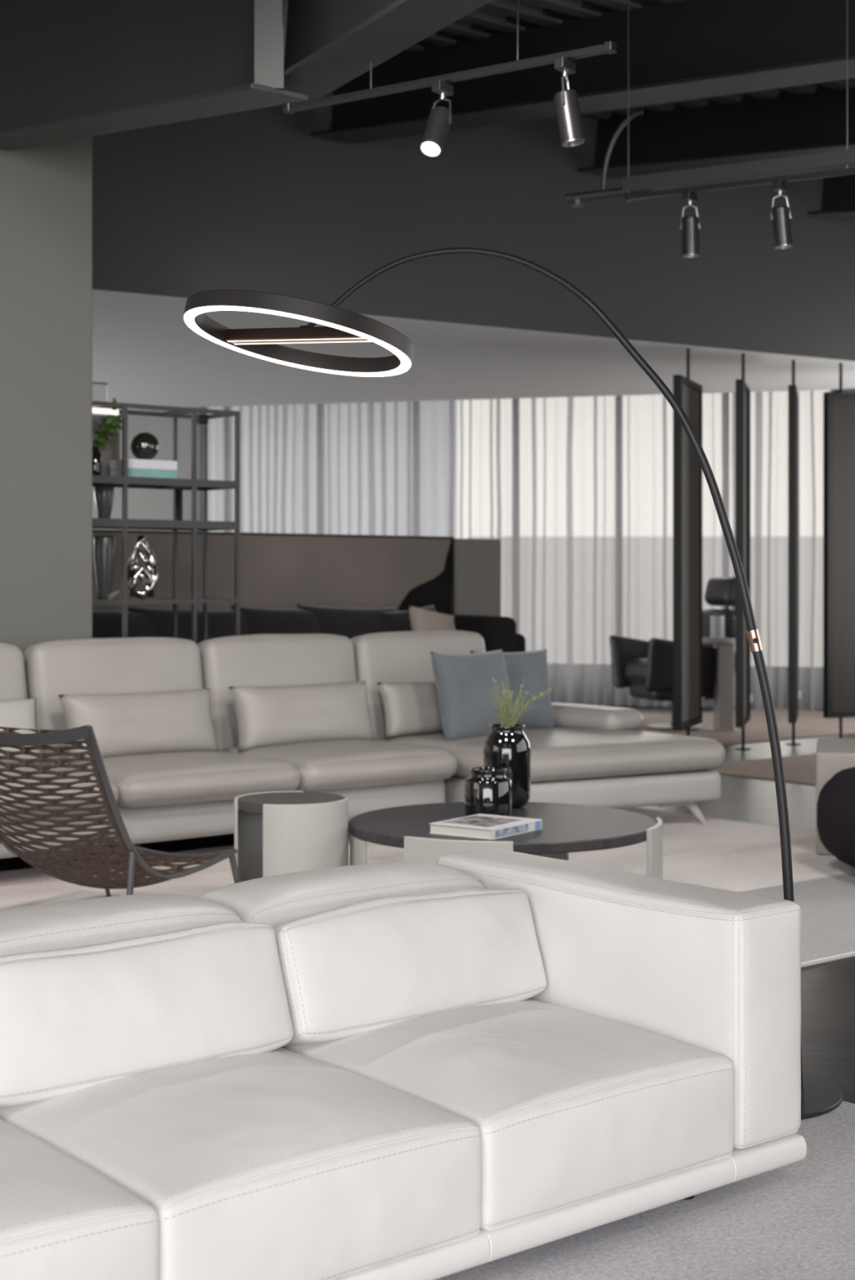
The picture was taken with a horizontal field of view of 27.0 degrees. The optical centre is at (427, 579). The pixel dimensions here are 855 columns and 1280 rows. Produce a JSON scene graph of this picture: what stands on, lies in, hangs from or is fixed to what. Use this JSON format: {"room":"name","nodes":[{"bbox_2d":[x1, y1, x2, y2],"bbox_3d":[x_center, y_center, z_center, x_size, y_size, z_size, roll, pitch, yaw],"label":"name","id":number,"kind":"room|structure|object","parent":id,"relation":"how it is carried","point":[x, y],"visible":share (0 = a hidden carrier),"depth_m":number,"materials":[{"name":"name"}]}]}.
{"room":"store","nodes":[
{"label":"store","id":0,"kind":"room"},
{"bbox_2d":[0,136,92,653],"bbox_3d":[-3.913,-0.890,7.342,5.584,4.400,0.180,0,0,-39],"label":"column","id":1,"kind":"structure","parent":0,"point":[46,190],"depth_m":8.88,"materials":[{"name":"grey paint"}]},
{"bbox_2d":[92,406,206,531],"bbox_3d":[-5.327,-0.490,20.517,5.980,3.600,0.200,0,0,18],"label":"wall","id":2,"kind":"structure","parent":0,"point":[143,504],"depth_m":19.64,"materials":[{"name":"grey paint"}]},
{"bbox_2d":[205,400,452,536],"bbox_3d":[-1.101,-0.448,19.164,2.858,3.485,0.136,0,0,18],"label":"sheer curtain","id":3,"kind":"object","parent":2,"relation":"hanging from","point":[369,425],"visible":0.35,"depth_m":19.16,"materials":[{"name":"fabric"}]},
{"bbox_2d":[0,703,854,1103],"bbox_3d":[-0.750,1.360,9.000,14.500,0.100,28.000,0,0,0],"label":"floor","id":4,"kind":"structure","parent":0,"point":[827,1035],"depth_m":8.69,"materials":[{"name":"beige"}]},
{"bbox_2d":[92,400,239,644],"bbox_3d":[-1.734,0.184,9.630,1.481,2.252,0.362,0,0,-39],"label":"metal shelf","id":5,"kind":"object","parent":4,"relation":"on","point":[110,451],"visible":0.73,"depth_m":9.80,"materials":[{"name":"black metal"}]},
{"bbox_2d":[92,445,101,475],"bbox_3d":[-1.790,-0.633,9.570,0.072,0.165,0.072,0,0,-40],"label":"glass vase","id":6,"kind":"object","parent":5,"relation":"on","point":[96,455],"visible":0.6,"depth_m":9.54,"materials":[{"name":"black glass"}]},
{"bbox_2d":[93,397,122,447],"bbox_3d":[-1.707,-0.838,9.575,0.186,0.276,0.208,0,0,0],"label":"leafy branch","id":7,"kind":"object","parent":6,"relation":"in","point":[112,424],"visible":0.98,"depth_m":9.55,"materials":[{"name":"green plant"}]},
{"bbox_2d":[92,382,108,407],"bbox_3d":[-2.100,-1.016,9.592,0.845,0.146,0.014,0,0,-39],"label":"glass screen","id":8,"kind":"object","parent":5,"relation":"on","point":[99,388],"visible":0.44,"depth_m":9.82,"materials":[{"name":"glass"}]},
{"bbox_2d":[93,536,115,599],"bbox_3d":[-1.750,-0.064,9.629,0.120,0.340,0.120,0,0,0],"label":"vase","id":9,"kind":"object","parent":5,"relation":"on","point":[104,547],"visible":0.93,"depth_m":9.59,"materials":[{"name":"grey glass"}]},
{"bbox_2d":[93,484,114,518],"bbox_3d":[-1.750,-0.418,9.629,0.110,0.190,0.110,0,0,0],"label":"vase","id":10,"kind":"object","parent":5,"relation":"on","point":[104,494],"visible":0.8,"depth_m":9.59,"materials":[{"name":"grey glass"}]},
{"bbox_2d":[107,590,119,599],"bbox_3d":[-1.684,0.086,9.502,0.050,0.054,0.070,0,0,-37],"label":"ornament","id":11,"kind":"object","parent":5,"relation":"on","point":[111,595],"visible":1,"depth_m":9.49,"materials":[{"name":"grey"}]},
{"bbox_2d":[128,535,158,599],"bbox_3d":[-1.561,-0.066,9.730,0.179,0.352,0.102,0,0,-39],"label":"sculpture","id":12,"kind":"object","parent":5,"relation":"on","point":[150,571],"visible":0.99,"depth_m":9.71,"materials":[{"name":"silver metal"}]},
{"bbox_2d":[110,468,177,478],"bbox_3d":[-1.558,-0.575,9.749,0.307,0.048,0.206,0,0,-39],"label":"book","id":13,"kind":"object","parent":5,"relation":"on","point":[144,473],"visible":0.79,"depth_m":9.67,"materials":[{"name":"paper"}]},
{"bbox_2d":[109,458,177,470],"bbox_3d":[-1.558,-0.625,9.749,0.307,0.050,0.206,0,0,-39],"label":"book","id":14,"kind":"object","parent":13,"relation":"on","point":[132,463],"visible":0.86,"depth_m":9.67,"materials":[{"name":"paper"}]},
{"bbox_2d":[130,431,159,459],"bbox_3d":[-1.549,-0.729,9.756,0.158,0.158,0.158,0,0,0],"label":"glass sphere","id":15,"kind":"object","parent":14,"relation":"on","point":[144,445],"visible":0.87,"depth_m":9.70,"materials":[{"name":"black glass"}]},
{"bbox_2d":[196,414,208,424],"bbox_3d":[-1.260,-0.894,9.936,0.060,0.050,0.050,0,0,-40],"label":"speaker","id":16,"kind":"object","parent":5,"relation":"attached to","point":[201,419],"visible":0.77,"depth_m":9.91},
{"bbox_2d":[92,529,453,614],"bbox_3d":[-1.500,0.495,11.926,4.367,1.629,0.045,0,0,-40],"label":"partition wall","id":17,"kind":"structure","parent":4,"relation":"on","point":[281,571],"depth_m":12.42,"materials":[{"name":"fabric"}]},
{"bbox_2d":[0,807,854,910],"bbox_3d":[-0.096,1.304,7.824,4.914,0.012,2.414,0,0,-39],"label":"area rug","id":18,"kind":"object","parent":4,"relation":"on","point":[722,854],"visible":0.09,"depth_m":8.11,"materials":[{"name":"beige carpet"}]},
{"bbox_2d":[0,724,239,897],"bbox_3d":[-1.245,0.903,6.702,0.760,0.794,0.850,0,0,36],"label":"lounge chair","id":19,"kind":"object","parent":18,"relation":"on","point":[136,866],"visible":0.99,"depth_m":6.40,"materials":[{"name":"brown leather"}]},
{"bbox_2d":[234,791,348,881],"bbox_3d":[-0.534,1.078,6.990,0.448,0.440,0.448,0,0,0],"label":"side table","id":20,"kind":"object","parent":18,"relation":"on","point":[277,833],"visible":0.66,"depth_m":6.83,"materials":[{"name":"grey paint"}]},
{"bbox_2d":[0,630,724,858],"bbox_3d":[-0.593,0.800,8.700,4.518,1.021,1.669,0,0,-39],"label":"leather sofa","id":21,"kind":"object","parent":18,"relation":"on","point":[593,755],"visible":0.7,"depth_m":8.88,"materials":[{"name":"leather"}]},
{"bbox_2d":[0,697,44,764],"bbox_3d":[-2.102,0.695,7.876,0.860,0.299,0.213,0,0,-39],"label":"lumbar cushion","id":22,"kind":"object","parent":21,"relation":"on","point":[16,713],"visible":0.58,"depth_m":8.02,"materials":[{"name":"leather"}]},
{"bbox_2d":[0,764,119,821],"bbox_3d":[-1.975,0.925,7.758,0.989,0.200,0.982,0,0,-39],"label":"seat cushion","id":23,"kind":"object","parent":21,"relation":"on","point":[113,779],"depth_m":7.57,"materials":[{"name":"grey leather"}]},
{"bbox_2d":[58,688,218,764],"bbox_3d":[-1.367,0.695,8.494,0.830,0.317,0.228,0,0,-39],"label":"lumbar cushion","id":24,"kind":"object","parent":21,"relation":"on","point":[123,724],"visible":0.89,"depth_m":8.41,"materials":[{"name":"grey leather"}]},
{"bbox_2d":[43,751,300,808],"bbox_3d":[-1.231,0.925,8.372,0.989,0.200,0.981,0,0,-39],"label":"seat cushion","id":25,"kind":"object","parent":21,"relation":"on","point":[192,779],"depth_m":8.04,"materials":[{"name":"grey leather"}]},
{"bbox_2d":[228,680,375,751],"bbox_3d":[-0.632,0.695,9.112,0.860,0.317,0.228,0,0,-39],"label":"lumbar cushion","id":26,"kind":"object","parent":21,"relation":"on","point":[277,715],"visible":0.95,"depth_m":8.99,"materials":[{"name":"grey leather"}]},
{"bbox_2d":[218,739,457,791],"bbox_3d":[-0.485,0.926,8.986,0.990,0.201,0.982,0,0,-39],"label":"seat cushion","id":27,"kind":"object","parent":21,"relation":"on","point":[337,765],"depth_m":8.67,"materials":[{"name":"grey leather"}]},
{"bbox_2d":[377,681,443,737],"bbox_3d":[0.063,0.700,9.763,0.800,0.291,0.173,0,0,-39],"label":"lumbar cushion","id":28,"kind":"object","parent":21,"relation":"on","point":[411,708],"visible":0.52,"depth_m":9.56,"materials":[{"name":"grey leather"}]},
{"bbox_2d":[430,648,515,740],"bbox_3d":[0.253,0.620,9.516,0.540,0.475,0.215,0,0,-43],"label":"throw pillow","id":29,"kind":"object","parent":21,"relation":"on","point":[463,682],"visible":0.88,"depth_m":9.39,"materials":[{"name":"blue fabric"}]},
{"bbox_2d":[469,648,555,728],"bbox_3d":[0.479,0.620,9.949,0.500,0.450,0.193,0,0,-27],"label":"throw pillow","id":30,"kind":"object","parent":21,"relation":"on","point":[531,666],"visible":0.52,"depth_m":9.93,"materials":[{"name":"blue fabric"}]},
{"bbox_2d":[382,726,724,782],"bbox_3d":[0.665,0.926,9.548,1.461,0.194,1.378,0,0,-39],"label":"cushion","id":31,"kind":"object","parent":21,"relation":"on","point":[559,754],"depth_m":9.18,"materials":[{"name":"grey leather"}]},
{"bbox_2d":[349,801,662,879],"bbox_3d":[0.310,1.125,7.070,1.240,0.346,1.240,0,0,0],"label":"coffee table","id":32,"kind":"object","parent":18,"relation":"on","point":[566,828],"visible":0.5,"depth_m":6.84,"materials":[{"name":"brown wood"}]},
{"bbox_2d":[428,813,542,839],"bbox_3d":[0.223,0.941,6.774,0.288,0.039,0.345,0,0,36],"label":"book","id":33,"kind":"object","parent":32,"relation":"on","point":[483,826],"visible":1,"depth_m":6.69,"materials":[{"name":"paper"}]},
{"bbox_2d":[441,815,521,826],"bbox_3d":[0.207,0.922,6.780,0.215,0.001,0.235,0,0,36],"label":"picture","id":34,"kind":"object","parent":33,"relation":"on","point":[469,820],"depth_m":6.76},
{"bbox_2d":[495,823,528,837],"bbox_3d":[0.317,0.941,6.658,0.001,0.026,0.225,0,0,36],"label":"print","id":35,"kind":"object","parent":33,"relation":"on","point":[523,828],"depth_m":6.66},
{"bbox_2d":[464,766,511,816],"bbox_3d":[0.245,0.863,7.200,0.192,0.194,0.192,0,0,0],"label":"glass vase","id":36,"kind":"object","parent":32,"relation":"on","point":[487,789],"visible":0.88,"depth_m":7.13,"materials":[{"name":"black glass"}]},
{"bbox_2d":[483,724,530,808],"bbox_3d":[0.335,0.787,7.500,0.200,0.345,0.200,0,0,0],"label":"glass vase","id":37,"kind":"object","parent":32,"relation":"on","point":[508,748],"visible":0.74,"depth_m":7.42,"materials":[{"name":"black glass"}]},
{"bbox_2d":[488,676,551,726],"bbox_3d":[0.393,0.531,7.500,0.274,0.248,0.232,0,0,18],"label":"bunch","id":38,"kind":"object","parent":37,"relation":"in","point":[508,715],"visible":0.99,"depth_m":7.50,"materials":[{"name":"green plant"}]},
{"bbox_2d":[453,538,500,616],"bbox_3d":[0.368,0.501,13.544,0.471,1.618,0.050,0,0,-39],"label":"partition panel","id":39,"kind":"object","parent":4,"relation":"on","point":[477,562],"visible":0.45,"depth_m":13.52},
{"bbox_2d":[450,614,525,652],"bbox_3d":[-1.176,0.765,11.384,4.200,1.030,0.980,0,0,-39],"label":"fabric sofa","id":40,"kind":"object","parent":4,"relation":"on","point":[498,633],"visible":0.11,"depth_m":12.16,"materials":[{"name":"black fabric"}]},
{"bbox_2d":[92,609,156,638],"bbox_3d":[-1.927,0.470,10.830,0.920,0.617,0.258,0,0,-39],"label":"pillow","id":41,"kind":"object","parent":40,"relation":"on","point":[105,624],"visible":0.14,"depth_m":10.82,"materials":[{"name":"fabric"}]},
{"bbox_2d":[128,605,173,637],"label":"pillow","id":42,"kind":"object","parent":40,"relation":"on","point":[162,619],"depth_m":11.01,"materials":[{"name":"fabric"}]},
{"bbox_2d":[177,608,191,639],"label":"pillow","id":43,"kind":"object","parent":40,"relation":"on","point":[184,616],"depth_m":11.10,"materials":[{"name":"fabric"}]},
{"bbox_2d":[196,609,203,644],"label":"post","id":44,"kind":"object","parent":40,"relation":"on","point":[199,612],"depth_m":11.17,"materials":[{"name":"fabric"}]},
{"bbox_2d":[207,609,234,639],"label":"pillow","id":45,"kind":"object","parent":40,"relation":"on","point":[220,623],"depth_m":11.27,"materials":[{"name":"fabric"}]},
{"bbox_2d":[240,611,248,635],"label":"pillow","id":46,"kind":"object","parent":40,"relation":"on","point":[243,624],"depth_m":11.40,"materials":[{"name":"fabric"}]},
{"bbox_2d":[231,604,319,635],"bbox_3d":[-0.957,0.470,11.629,0.740,0.611,0.258,0,0,-39],"label":"pillow","id":47,"kind":"object","parent":40,"relation":"on","point":[260,620],"visible":0.2,"depth_m":11.57,"materials":[{"name":"fabric"}]},
{"bbox_2d":[297,604,398,639],"bbox_3d":[-0.501,0.470,12.005,0.880,0.616,0.258,0,0,-39],"label":"pillow","id":48,"kind":"object","parent":40,"relation":"on","point":[348,622],"visible":0.23,"depth_m":11.92,"materials":[{"name":"fabric"}]},
{"bbox_2d":[381,604,436,631],"bbox_3d":[-0.084,0.470,12.284,0.247,0.588,0.594,0,0,44],"label":"pillow","id":49,"kind":"object","parent":40,"relation":"on","point":[395,621],"visible":0.13,"depth_m":12.14,"materials":[{"name":"fabric"}]},
{"bbox_2d":[408,604,455,631],"bbox_3d":[0.116,0.480,12.279,0.649,0.613,0.278,0,0,-39],"label":"throw pillow","id":50,"kind":"object","parent":40,"relation":"on","point":[420,620],"visible":0.18,"depth_m":12.18,"materials":[{"name":"beige fabric"}]},
{"bbox_2d":[515,633,525,652],"bbox_3d":[0.395,0.810,12.653,0.160,0.880,0.800,0,0,-39],"label":"cushion","id":51,"kind":"object","parent":40,"relation":"on","point":[520,640],"depth_m":12.35,"materials":[{"name":"black fabric"}]},
{"bbox_2d":[448,389,832,710],"bbox_3d":[2.108,-0.448,18.140,3.999,3.485,0.137,0,0,18],"label":"sheer curtain","id":52,"kind":"object","parent":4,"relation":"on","point":[570,590],"visible":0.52,"depth_m":18.20,"materials":[{"name":"fabric"}]},
{"bbox_2d":[435,1100,854,1279],"bbox_3d":[0.027,1.304,1.674,5.060,0.012,4.060,0,0,-39],"label":"area rug","id":53,"kind":"object","parent":4,"relation":"on","point":[795,1220],"visible":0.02,"depth_m":3.52,"materials":[{"name":"grey carpet"}]},
{"bbox_2d":[0,848,806,1279],"bbox_3d":[-0.397,0.990,3.498,2.325,0.617,1.053,0,0,-39],"label":"leather sofa","id":54,"kind":"object","parent":53,"relation":"on","point":[656,1061],"visible":0.87,"depth_m":3.44,"materials":[{"name":"white leather"}]},
{"bbox_2d":[0,1119,159,1279],"bbox_3d":[-0.943,1.073,2.909,0.706,0.262,0.838,0,0,-39],"label":"seat cushion","id":55,"kind":"object","parent":54,"relation":"on","point":[67,1212],"depth_m":2.78,"materials":[{"name":"white leather"}]},
{"bbox_2d":[0,922,293,1109],"bbox_3d":[-0.599,0.852,3.497,0.722,0.292,0.228,0,0,-39],"label":"lumbar cushion","id":56,"kind":"object","parent":54,"relation":"on","point":[76,1018],"visible":0.95,"depth_m":3.42,"materials":[{"name":"white leather"}]},
{"bbox_2d":[0,1047,480,1279],"bbox_3d":[-0.410,1.074,3.348,0.687,0.262,0.838,0,0,-39],"label":"seat cushion","id":57,"kind":"object","parent":54,"relation":"on","point":[281,1163],"depth_m":3.10,"materials":[{"name":"white leather"}]},
{"bbox_2d":[271,888,546,1046],"bbox_3d":[-0.043,0.849,3.956,0.714,0.296,0.225,0,0,-39],"label":"lumbar cushion","id":58,"kind":"object","parent":54,"relation":"on","point":[366,965],"visible":0.88,"depth_m":3.84,"materials":[{"name":"white leather"}]},
{"bbox_2d":[281,998,733,1229],"bbox_3d":[0.121,1.074,3.785,0.704,0.261,0.837,0,0,-39],"label":"seat cushion","id":59,"kind":"object","parent":54,"relation":"on","point":[579,1109],"depth_m":3.53,"materials":[{"name":"white leather"}]},
{"bbox_2d":[183,247,842,1119],"bbox_3d":[0.207,0.222,4.573,1.675,2.153,0.601,0,0,3],"label":"arc floor lamp","id":60,"kind":"object","parent":53,"relation":"on","point":[819,1095],"visible":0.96,"depth_m":4.52,"materials":[{"name":"metal"}]},
{"bbox_2d":[183,306,411,376],"bbox_3d":[-0.335,-0.611,4.600,0.586,0.132,0.594,0,0,0],"label":"diffuser","id":61,"kind":"object","parent":60,"relation":"attached to","point":[344,326],"depth_m":4.62,"materials":[{"name":"white plastic"}]},
{"bbox_2d":[672,348,704,736],"bbox_3d":[1.963,-0.215,13.400,0.120,3.050,0.800,0,0,20],"label":"screen","id":62,"kind":"object","parent":4,"relation":"on","point":[688,700],"visible":0.86,"depth_m":13.26,"materials":[{"name":"black metal"}]},
{"bbox_2d":[734,353,752,750],"bbox_3d":[2.431,-0.215,13.700,0.120,3.050,0.800,0,0,14],"label":"screen","id":63,"kind":"object","parent":4,"relation":"on","point":[743,698],"visible":0.99,"depth_m":13.32,"materials":[{"name":"black metal"}]},
{"bbox_2d":[637,707,854,745],"bbox_3d":[2.902,1.304,15.988,3.500,0.012,2.300,0,0,-39],"label":"area rug","id":64,"kind":"object","parent":4,"relation":"on","point":[809,723],"visible":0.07,"depth_m":15.55,"materials":[{"name":"beige carpet"}]},
{"bbox_2d":[608,577,734,729],"bbox_3d":[2.251,0.637,15.629,1.052,1.321,0.886,0,0,-20],"label":"lounge armchair","id":65,"kind":"object","parent":64,"relation":"on","point":[644,667],"visible":0.53,"depth_m":15.52,"materials":[{"name":"black leather"}]},
{"bbox_2d":[697,637,737,732],"bbox_3d":[2.500,0.900,15.300,0.380,0.795,0.380,0,0,0],"label":"side table","id":66,"kind":"object","parent":64,"relation":"on","point":[723,687],"visible":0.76,"depth_m":15.16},
{"bbox_2d":[710,615,724,638],"bbox_3d":[2.490,0.407,15.280,0.120,0.190,0.120,0,0,0],"label":"candle jar","id":67,"kind":"object","parent":66,"relation":"on","point":[717,622],"visible":1,"depth_m":15.23,"materials":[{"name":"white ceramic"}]},
{"bbox_2d":[726,615,734,637],"bbox_3d":[2.620,0.407,15.300,0.084,0.190,0.084,0,0,0],"label":"vase","id":68,"kind":"object","parent":66,"relation":"on","point":[731,621],"visible":0.87,"depth_m":15.27,"materials":[{"name":"black ceramic"}]},
{"bbox_2d":[723,600,734,615],"bbox_3d":[2.619,0.256,15.290,0.139,0.162,0.120,0,0,0],"label":"leafy sprig","id":69,"kind":"object","parent":68,"relation":"on","point":[726,609],"visible":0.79,"depth_m":15.28,"materials":[{"name":"green plant"}]},
{"bbox_2d":[710,753,815,785],"bbox_3d":[3.408,1.304,12.032,2.350,0.012,2.550,0,0,-39],"label":"area rug","id":70,"kind":"object","parent":4,"relation":"on","point":[801,769],"visible":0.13,"depth_m":12.15,"materials":[{"name":"beige carpet"}]},
{"bbox_2d":[785,360,800,745],"bbox_3d":[2.900,-0.215,14.100,0.120,3.050,0.800,0,0,13],"label":"screen","id":71,"kind":"object","parent":4,"relation":"on","point":[793,695],"visible":1,"depth_m":13.71,"materials":[{"name":"black metal"}]},
{"bbox_2d":[737,871,854,967],"bbox_3d":[1.979,1.304,7.279,4.224,0.012,1.054,0,0,-39],"label":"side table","id":72,"kind":"object","parent":4,"relation":"on","point":[826,904],"visible":0.09,"depth_m":6.88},
{"bbox_2d":[815,737,854,855],"bbox_3d":[2.500,1.056,8.615,1.200,0.485,0.800,0,0,13],"label":"plinth","id":73,"kind":"object","parent":72,"relation":"on","point":[833,755],"visible":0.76,"depth_m":8.36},
{"bbox_2d":[816,766,854,866],"bbox_3d":[2.220,1.050,7.750,0.921,0.455,0.861,0,0,-10],"label":"pouf","id":74,"kind":"object","parent":72,"relation":"on","point":[835,805],"visible":1,"depth_m":7.73,"materials":[{"name":"fabric"}]},
{"bbox_2d":[822,363,854,737],"bbox_3d":[3.550,-0.215,14.402,0.800,3.050,0.120,0,0,-24],"label":"screen","id":75,"kind":"object","parent":4,"relation":"on","point":[838,408],"visible":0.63,"depth_m":14.27,"materials":[{"name":"black metal"}]},
{"bbox_2d":[92,90,854,360],"bbox_3d":[-1.005,-3.017,11.463,15.500,2.546,0.200,0,0,-33],"label":"wall","id":76,"kind":"structure","parent":0,"point":[248,200],"depth_m":12.13,"materials":[{"name":"paint"}]},
{"bbox_2d":[92,289,854,408],"bbox_3d":[-1.329,-1.770,13.412,13.774,0.060,12.489,0,0,0],"label":"ceiling","id":77,"kind":"structure","parent":76,"relation":"attached to","point":[144,347],"depth_m":14.62,"materials":[{"name":"paint"}]},
{"bbox_2d":[404,0,854,119],"bbox_3d":[1.008,-2.748,5.941,21.001,2.345,21.000,0,0,-39],"label":"ceiling","id":78,"kind":"structure","parent":0,"point":[492,15],"depth_m":9.94,"materials":[{"name":"paint"}]},
{"bbox_2d":[0,0,308,151],"bbox_3d":[-1.552,-2.532,7.926,0.260,1.400,3.365,0,0,-39],"label":"steel beam","id":79,"kind":"structure","parent":78,"relation":"attached to","point":[70,69],"depth_m":7.62,"materials":[{"name":"metal"}]},
{"bbox_2d":[254,0,492,101],"bbox_3d":[-0.065,-2.190,6.020,0.348,0.680,2.179,0,0,-30],"label":"steel beam","id":80,"kind":"structure","parent":78,"relation":"attached to","point":[330,44],"depth_m":6.58,"materials":[{"name":"metal"}]},
{"bbox_2d":[282,0,616,114],"bbox_3d":[0.044,-2.325,6.363,1.406,1.109,0.042,0,0,34],"label":"track rail","id":81,"kind":"object","parent":78,"relation":"hanging from","point":[608,46],"visible":1,"depth_m":6.30,"materials":[{"name":"metal"}]},
{"bbox_2d":[419,80,453,157],"bbox_3d":[0.034,-1.634,6.317,0.097,0.281,0.180,0,0,32],"label":"track spotlight","id":82,"kind":"object","parent":81,"relation":"hanging from","point":[439,121],"visible":1,"depth_m":6.29,"materials":[{"name":"metal"}]},
{"bbox_2d":[553,56,584,146],"bbox_3d":[0.483,-1.628,6.074,0.105,0.294,0.096,0,0,0],"label":"track spotlight","id":83,"kind":"object","parent":81,"relation":"hanging from","point":[566,104],"visible":1,"depth_m":6.04,"materials":[{"name":"metal"}]},
{"bbox_2d":[310,0,854,143],"bbox_3d":[1.369,-2.737,9.036,0.340,1.178,6.255,0,0,-39],"label":"steel beam","id":84,"kind":"structure","parent":78,"relation":"attached to","point":[685,50],"depth_m":9.41,"materials":[{"name":"metal"}]},
{"bbox_2d":[577,84,854,177],"bbox_3d":[2.798,-2.873,10.748,0.340,1.066,5.057,0,0,-39],"label":"steel beam","id":85,"kind":"structure","parent":78,"relation":"attached to","point":[751,129],"depth_m":11.71,"materials":[{"name":"metal"}]},
{"bbox_2d":[624,0,854,201],"bbox_3d":[1.448,-2.361,8.034,1.192,1.180,0.042,0,0,29],"label":"track rail","id":86,"kind":"object","parent":78,"relation":"hanging from","point":[628,197],"visible":1,"depth_m":8.04,"materials":[{"name":"metal"}]},
{"bbox_2d":[679,191,700,257],"bbox_3d":[1.206,-1.631,8.170,0.082,0.291,0.091,0,0,36],"label":"track spotlight","id":87,"kind":"object","parent":86,"relation":"hanging from","point":[689,226],"visible":1,"depth_m":8.14,"materials":[{"name":"metal"}]},
{"bbox_2d":[564,109,854,207],"bbox_3d":[1.313,-1.998,8.161,1.482,0.423,0.150,0,0,29],"label":"cable tray","id":88,"kind":"object","parent":86,"relation":"attached to","point":[834,160],"visible":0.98,"depth_m":8.10,"materials":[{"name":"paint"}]},
{"bbox_2d":[769,180,791,248],"bbox_3d":[1.582,-1.631,7.962,0.098,0.293,0.086,0,0,-12],"label":"track spotlight","id":89,"kind":"object","parent":86,"relation":"hanging from","point":[780,216],"visible":1,"depth_m":7.93,"materials":[{"name":"metal"}]},
{"bbox_2d":[806,174,854,220],"bbox_3d":[4.011,-2.884,12.571,0.340,0.826,3.054,0,0,-39],"label":"steel beam","id":90,"kind":"structure","parent":78,"relation":"attached to","point":[837,196],"depth_m":13.60,"materials":[{"name":"metal"}]},
{"bbox_2d":[831,388,854,393],"bbox_3d":[5.275,-1.690,9.400,0.150,6.000,27.200,0,0,0],"label":"wall","id":91,"kind":"structure","parent":0,"point":[844,390],"depth_m":21.95,"materials":[{"name":"paint"}]},
{"bbox_2d":[224,389,838,672],"bbox_3d":[1.856,-0.670,18.766,8.730,3.240,0.080,0,0,18],"label":"window","id":92,"kind":"structure","parent":91,"relation":"in","point":[833,390],"depth_m":19.02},
{"bbox_2d":[547,668,822,708],"bbox_3d":[-1.000,1.130,19.684,14.730,0.360,0.150,0,0,18],"label":"baseboard","id":93,"kind":"structure","parent":91,"relation":"attached to","point":[584,682],"depth_m":18.64,"materials":[{"name":"grey"}]},
{"label":"outside","id":94,"kind":"structure","parent":0,"visible":0},
{"bbox_2d":[467,536,822,666],"bbox_3d":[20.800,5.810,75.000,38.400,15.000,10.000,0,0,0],"label":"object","id":95,"kind":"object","parent":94,"point":[638,537],"visible":0.02,"depth_m":70.00,"materials":[{"name":"grey fabric"}]},
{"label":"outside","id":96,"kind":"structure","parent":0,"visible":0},
{"bbox_2d":[207,400,457,538],"bbox_3d":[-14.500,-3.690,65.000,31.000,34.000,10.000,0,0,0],"label":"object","id":97,"kind":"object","parent":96,"point":[246,406],"visible":0.02,"depth_m":60.01,"materials":[{"name":"white fabric"}]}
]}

